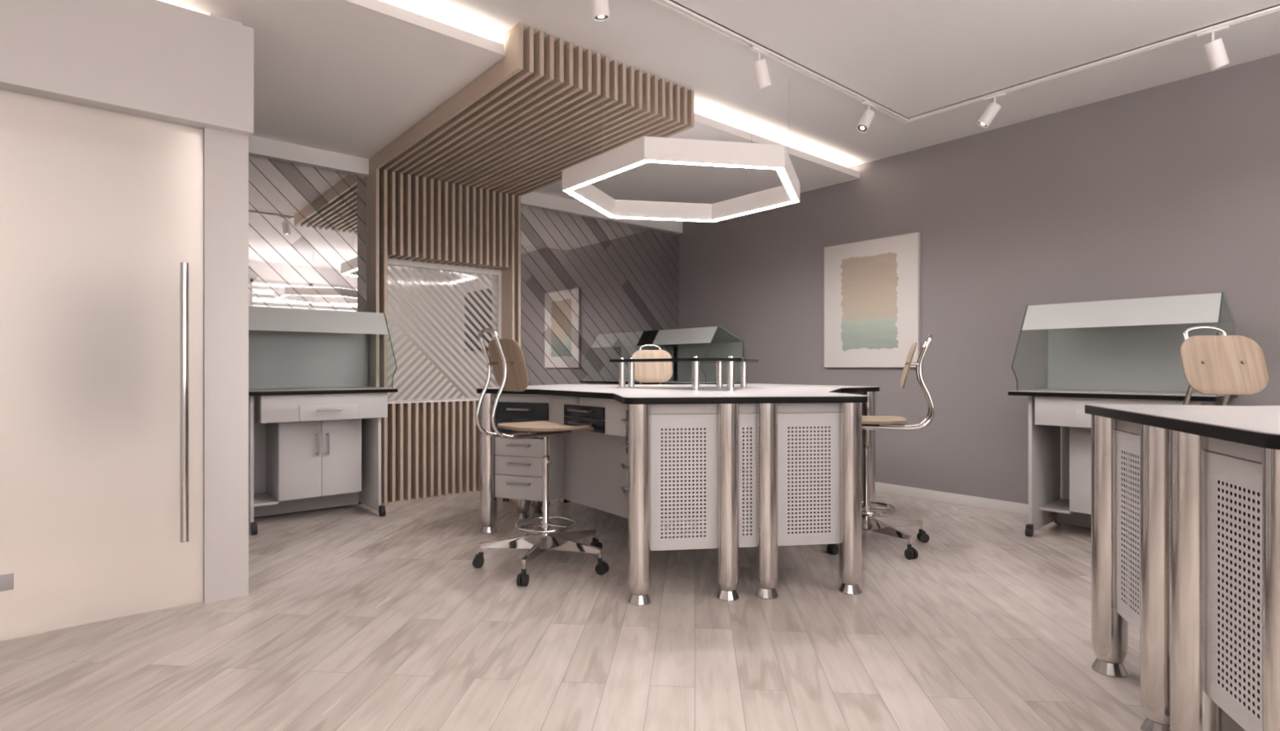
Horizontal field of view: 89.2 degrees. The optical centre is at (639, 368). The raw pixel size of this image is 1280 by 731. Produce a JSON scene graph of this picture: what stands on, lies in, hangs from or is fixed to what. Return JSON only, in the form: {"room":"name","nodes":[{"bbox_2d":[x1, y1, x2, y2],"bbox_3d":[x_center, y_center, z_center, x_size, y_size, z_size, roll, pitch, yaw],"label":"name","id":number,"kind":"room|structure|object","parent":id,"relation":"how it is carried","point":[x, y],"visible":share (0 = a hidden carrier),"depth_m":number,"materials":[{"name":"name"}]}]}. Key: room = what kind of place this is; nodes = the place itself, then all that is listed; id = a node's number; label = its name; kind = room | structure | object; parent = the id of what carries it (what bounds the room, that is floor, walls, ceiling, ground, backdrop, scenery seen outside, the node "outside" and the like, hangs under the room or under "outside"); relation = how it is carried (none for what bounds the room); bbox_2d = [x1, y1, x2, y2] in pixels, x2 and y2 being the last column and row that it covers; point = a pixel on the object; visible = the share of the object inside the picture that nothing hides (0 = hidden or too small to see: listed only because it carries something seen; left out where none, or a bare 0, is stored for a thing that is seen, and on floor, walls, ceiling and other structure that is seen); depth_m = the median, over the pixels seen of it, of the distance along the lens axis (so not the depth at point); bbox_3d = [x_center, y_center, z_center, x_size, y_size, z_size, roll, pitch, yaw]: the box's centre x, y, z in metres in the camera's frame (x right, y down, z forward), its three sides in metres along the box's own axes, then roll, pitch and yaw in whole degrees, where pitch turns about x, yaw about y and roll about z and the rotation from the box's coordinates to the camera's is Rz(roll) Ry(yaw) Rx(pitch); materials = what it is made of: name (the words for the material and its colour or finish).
{"room":"laboratory","nodes":[
{"label":"laboratory","id":0,"kind":"room"},
{"bbox_2d":[210,13,242,25],"bbox_3d":[-2.816,-0.285,4.049,0.120,2.570,2.980,0,0,-40],"label":"wall","id":1,"kind":"structure","parent":0,"point":[211,15],"depth_m":2.91,"materials":[{"name":"white paint"}]},
{"bbox_2d":[0,0,253,140],"bbox_3d":[-3.087,-1.248,1.747,3.535,0.455,0.188,0,0,-40],"label":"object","id":2,"kind":"structure","parent":1,"relation":"attached to","point":[156,60],"depth_m":2.55,"materials":[{"name":"grey paint"}]},
{"bbox_2d":[203,127,248,604],"bbox_3d":[-1.825,-0.015,2.849,0.162,2.030,0.132,0,0,-40],"label":"trim","id":3,"kind":"structure","parent":1,"relation":"attached to","point":[225,154],"depth_m":2.80,"materials":[{"name":"grey paint"}]},
{"bbox_2d":[387,265,453,399],"bbox_3d":[-3.253,-0.300,7.265,2.600,2.600,0.100,0,0,-40],"label":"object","id":4,"kind":"structure","parent":0,"point":[390,318],"depth_m":7.72,"materials":[{"name":"glass"}]},
{"bbox_2d":[248,155,679,496],"bbox_3d":[-1.291,-0.342,5.676,4.550,2.683,0.160,0,0,-40],"label":"wall","id":5,"kind":"structure","parent":0,"point":[593,291],"depth_m":5.89,"materials":[{"name":"mirror"}]},
{"bbox_2d":[248,135,368,176],"bbox_3d":[-2.455,-1.511,4.552,1.060,0.118,0.055,0,0,-40],"label":"trim","id":6,"kind":"structure","parent":5,"relation":"attached to","point":[257,146],"depth_m":4.60,"materials":[{"name":"white paint"}]},
{"bbox_2d":[520,191,682,234],"bbox_3d":[-0.350,-1.511,6.329,2.070,0.118,0.055,0,0,-40],"label":"trim","id":7,"kind":"structure","parent":5,"relation":"attached to","point":[531,199],"depth_m":6.12,"materials":[{"name":"white paint"}]},
{"bbox_2d":[453,271,492,397],"bbox_3d":[-1.540,-0.300,7.173,0.100,2.600,2.450,0,0,-40],"label":"wall","id":8,"kind":"structure","parent":0,"point":[458,388],"depth_m":7.77,"materials":[{"name":"white paint"}]},
{"bbox_2d":[464,288,492,351],"bbox_3d":[-1.843,-0.542,7.428,0.035,0.685,0.690,0,0,-40],"label":"picture","id":9,"kind":"object","parent":8,"relation":"attached to","point":[476,293],"visible":0.23,"depth_m":7.43,"materials":[{"name":"grey"}]},
{"bbox_2d":[158,0,857,222],"bbox_3d":[-1.891,-1.583,3.674,7.850,0.025,2.165,0,0,-40],"label":"ceiling","id":10,"kind":"structure","parent":0,"point":[336,76],"depth_m":3.64,"materials":[{"name":"white paint"}]},
{"bbox_2d":[338,0,503,56],"bbox_3d":[-2.438,-1.596,1.783,4.575,0.052,0.020,0,0,-40],"label":"trim","id":11,"kind":"structure","parent":10,"relation":"attached to","point":[377,6],"depth_m":3.00,"materials":[{"name":"white"}]},
{"bbox_2d":[693,112,859,178],"bbox_3d":[1.030,-1.596,4.710,2.050,0.052,0.020,0,0,-40],"label":"trim","id":12,"kind":"structure","parent":10,"relation":"attached to","point":[699,119],"depth_m":4.57,"materials":[{"name":"white"}]},
{"bbox_2d":[0,489,1245,730],"bbox_3d":[-1.312,1.050,2.949,8.600,0.100,10.200,0,0,-40],"label":"floor","id":13,"kind":"structure","parent":0,"point":[351,618],"depth_m":2.35,"materials":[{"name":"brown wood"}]},
{"bbox_2d":[248,306,397,535],"bbox_3d":[-2.201,0.304,4.329,0.943,1.392,0.645,0,0,-40],"label":"bench","id":14,"kind":"object","parent":13,"relation":"on","point":[314,416],"visible":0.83,"depth_m":4.36,"materials":[{"name":"grey laminate"}]},
{"bbox_2d":[253,492,278,506],"bbox_3d":[-2.484,0.854,4.218,0.157,0.016,0.410,0,0,-40],"label":"shelf","id":15,"kind":"object","parent":14,"relation":"attached to","point":[260,499],"depth_m":4.16,"materials":[{"name":"grey laminate"}]},
{"bbox_2d":[248,386,397,391],"bbox_3d":[-2.206,0.140,4.335,0.941,0.003,0.629,0,0,-40],"label":"countertop","id":16,"kind":"structure","parent":14,"relation":"on","point":[329,388],"depth_m":4.31,"materials":[{"name":"grey laminate"}]},
{"bbox_2d":[366,22,693,503],"bbox_3d":[-0.872,-0.342,4.420,1.200,2.683,2.300,0,0,-40],"label":"panel","id":17,"kind":"object","parent":13,"relation":"on","point":[449,189],"visible":0.91,"depth_m":4.76,"materials":[{"name":"brown wood"}]},
{"bbox_2d":[387,257,501,404],"bbox_3d":[-1.543,-0.290,5.216,1.036,1.110,0.218,0,0,-40],"label":"window","id":18,"kind":"structure","parent":17,"relation":"attached to","point":[390,261],"depth_m":5.30,"materials":[{"name":"grey"}]},
{"bbox_2d":[387,264,496,400],"bbox_3d":[-1.623,-0.279,5.302,1.006,1.062,0.006,0,0,-40],"label":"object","id":19,"kind":"structure","parent":18,"relation":"attached to","point":[405,338],"depth_m":5.28,"materials":[{"name":"white"}]},
{"bbox_2d":[472,328,608,586],"bbox_3d":[-0.478,0.405,3.313,0.712,1.189,0.701,0,0,-41],"label":"stool","id":20,"kind":"object","parent":13,"relation":"on","point":[506,358],"visible":1,"depth_m":3.20,"materials":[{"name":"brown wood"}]},
{"bbox_2d":[631,344,672,384],"bbox_3d":[0.100,0.405,4.802,0.691,1.189,0.710,0,0,-6],"label":"stool","id":21,"kind":"object","parent":13,"relation":"on","point":[644,372],"visible":0.3,"depth_m":5.02,"materials":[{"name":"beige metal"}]},
{"bbox_2d":[476,383,879,606],"bbox_3d":[0.324,0.561,3.897,2.597,0.878,2.264,0,0,-8],"label":"lab table","id":22,"kind":"object","parent":13,"relation":"on","point":[766,467],"visible":0.91,"depth_m":2.87,"materials":[{"name":"grey metal"}]},
{"bbox_2d":[479,383,876,398],"bbox_3d":[0.324,0.123,3.897,2.592,0.003,2.259,0,0,-8],"label":"countertop","id":23,"kind":"structure","parent":22,"relation":"on","point":[752,390],"depth_m":3.53,"materials":[{"name":"grey laminate"}]},
{"bbox_2d":[608,356,758,390],"bbox_3d":[0.310,0.029,3.893,0.955,0.186,0.888,0,0,-8],"label":"glass shelf","id":24,"kind":"object","parent":22,"relation":"on","point":[695,361],"visible":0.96,"depth_m":3.87,"materials":[{"name":"grey"}]},
{"bbox_2d":[634,326,742,384],"bbox_3d":[0.473,0.304,6.435,0.645,1.392,0.947,0,0,-40],"label":"bench","id":25,"kind":"object","parent":13,"relation":"on","point":[701,342],"visible":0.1,"depth_m":6.46,"materials":[{"name":"grey laminate"}]},
{"bbox_2d":[665,381,740,383],"bbox_3d":[0.480,0.140,6.439,0.629,0.003,0.941,0,0,-40],"label":"countertop","id":26,"kind":"structure","parent":25,"relation":"on","point":[680,382],"depth_m":6.30,"materials":[{"name":"grey laminate"}]},
{"bbox_2d":[826,333,934,559],"bbox_3d":[1.295,0.405,3.722,0.707,1.189,0.684,0,0,19],"label":"stool","id":27,"kind":"object","parent":13,"relation":"on","point":[885,526],"visible":0.77,"depth_m":3.65,"materials":[{"name":"silver metal"}]},
{"bbox_2d":[1008,292,1237,537],"bbox_3d":[2.751,0.304,3.736,0.645,1.392,0.943,0,0,-40],"label":"bench","id":28,"kind":"object","parent":13,"relation":"on","point":[1118,351],"visible":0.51,"depth_m":3.83,"materials":[{"name":"grey laminate"}]},
{"bbox_2d":[1040,498,1074,514],"bbox_3d":[2.640,0.854,4.019,0.410,0.016,0.157,0,0,-40],"label":"shelf","id":29,"kind":"object","parent":28,"relation":"attached to","point":[1057,505],"depth_m":3.97,"materials":[{"name":"grey laminate"}]},
{"bbox_2d":[1008,389,1224,396],"bbox_3d":[2.757,0.140,3.741,0.629,0.003,0.941,0,0,-40],"label":"countertop","id":30,"kind":"structure","parent":28,"relation":"on","point":[1064,391],"depth_m":3.73,"materials":[{"name":"grey laminate"}]},
{"bbox_2d":[1084,404,1279,730],"bbox_3d":[2.416,0.561,1.353,2.264,0.878,2.597,0,0,18],"label":"lab table","id":31,"kind":"object","parent":13,"relation":"on","point":[1185,500],"visible":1,"depth_m":1.58,"materials":[{"name":"silver metal"}]},
{"bbox_2d":[1085,404,1279,435],"bbox_3d":[2.500,0.123,1.258,2.592,0.003,2.259,0,0,-12],"label":"countertop","id":32,"kind":"structure","parent":31,"relation":"on","point":[1265,420],"depth_m":1.72,"materials":[{"name":"grey laminate"}]},
{"bbox_2d":[1180,325,1268,405],"bbox_3d":[2.487,0.405,2.558,0.684,1.189,0.699,0,0,7],"label":"stool","id":33,"kind":"object","parent":13,"relation":"on","point":[1225,365],"visible":0.36,"depth_m":2.77,"materials":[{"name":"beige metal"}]},
{"bbox_2d":[379,0,1279,168],"bbox_3d":[-0.422,-1.733,1.934,8.250,0.100,7.100,0,0,-40],"label":"ceiling","id":34,"kind":"structure","parent":0,"point":[910,58],"depth_m":3.42,"materials":[{"name":"white paint"}]},
{"bbox_2d":[562,77,799,222],"bbox_3d":[0.275,-1.367,3.968,1.296,0.633,1.496,0,0,-40],"label":"pendant","id":35,"kind":"object","parent":34,"relation":"hanging from","point":[577,180],"visible":1,"depth_m":3.63,"materials":[{"name":"white metal"}]},
{"bbox_2d":[563,160,799,222],"bbox_3d":[0.275,-1.052,3.968,1.285,0.002,1.484,0,0,-40],"label":"diffuser","id":36,"kind":"object","parent":35,"relation":"attached to","point":[781,168],"depth_m":3.80,"materials":[{"name":"white plastic"}]},
{"bbox_2d":[652,0,1279,123],"bbox_3d":[0.749,-1.674,1.226,5.727,0.018,3.507,0,0,-40],"label":"track","id":37,"kind":"object","parent":34,"relation":"attached to","point":[670,4],"visible":1,"depth_m":3.49,"materials":[{"name":"white"}]},
{"bbox_2d":[591,0,609,21],"bbox_3d":[-0.174,-1.568,2.718,0.074,0.194,0.118,0,0,27],"label":"track spotlight","id":38,"kind":"object","parent":37,"relation":"attached to","point":[600,8],"visible":1,"depth_m":2.71,"materials":[{"name":"white metal"}]},
{"bbox_2d":[750,45,770,88],"bbox_3d":[0.630,-1.569,3.400,0.139,0.193,0.076,0,0,-40],"label":"track spotlight","id":39,"kind":"object","parent":37,"relation":"attached to","point":[760,67],"visible":1,"depth_m":3.38,"materials":[{"name":"white metal"}]},
{"bbox_2d":[856,101,875,133],"bbox_3d":[1.427,-1.571,4.074,0.155,0.188,0.072,0,0,-32],"label":"track spotlight","id":40,"kind":"object","parent":37,"relation":"attached to","point":[868,115],"visible":1,"depth_m":4.05,"materials":[{"name":"white metal"}]},
{"bbox_2d":[977,92,1005,128],"bbox_3d":[2.148,-1.571,3.969,0.153,0.188,0.074,0,0,23],"label":"track spotlight","id":41,"kind":"object","parent":37,"relation":"attached to","point":[992,110],"visible":1,"depth_m":3.95,"materials":[{"name":"white metal"}]},
{"bbox_2d":[1196,24,1229,71],"bbox_3d":[2.832,-1.569,3.202,0.112,0.193,0.120,0,0,-40],"label":"track spotlight","id":42,"kind":"object","parent":37,"relation":"attached to","point":[1215,51],"visible":1,"depth_m":3.17,"materials":[{"name":"white metal"}]},
{"bbox_2d":[679,53,1279,504],"bbox_3d":[2.635,-0.342,4.514,0.150,2.683,7.100,0,0,-40],"label":"wall","id":43,"kind":"structure","parent":0,"point":[1172,188],"depth_m":4.51,"materials":[{"name":"grey paint"}]},
{"bbox_2d":[824,231,919,367],"bbox_3d":[1.868,-0.523,5.279,0.036,1.034,0.832,0,0,-40],"label":"picture","id":44,"kind":"object","parent":43,"relation":"attached to","point":[872,287],"visible":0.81,"depth_m":5.25,"materials":[{"name":"paper"}]},
{"bbox_2d":[875,482,1028,515],"bbox_3d":[2.575,0.962,4.457,0.014,0.076,6.690,0,0,-40],"label":"baseboard","id":45,"kind":"structure","parent":43,"relation":"attached to","point":[939,496],"depth_m":4.75,"materials":[{"name":"grey"}]},
{"bbox_3d":[-3.906,-0.015,1.100,1.450,2.030,0.120,0,0,-40],"label":"wall door","id":46,"kind":"structure","parent":0,"visible":0},
{"bbox_2d":[0,88,203,640],"bbox_3d":[-2.572,-0.017,2.125,1.911,2.026,0.094,0,0,-40],"label":"door","id":47,"kind":"structure","parent":46,"relation":"attached to","point":[101,211],"depth_m":2.54,"materials":[{"name":"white glass"}]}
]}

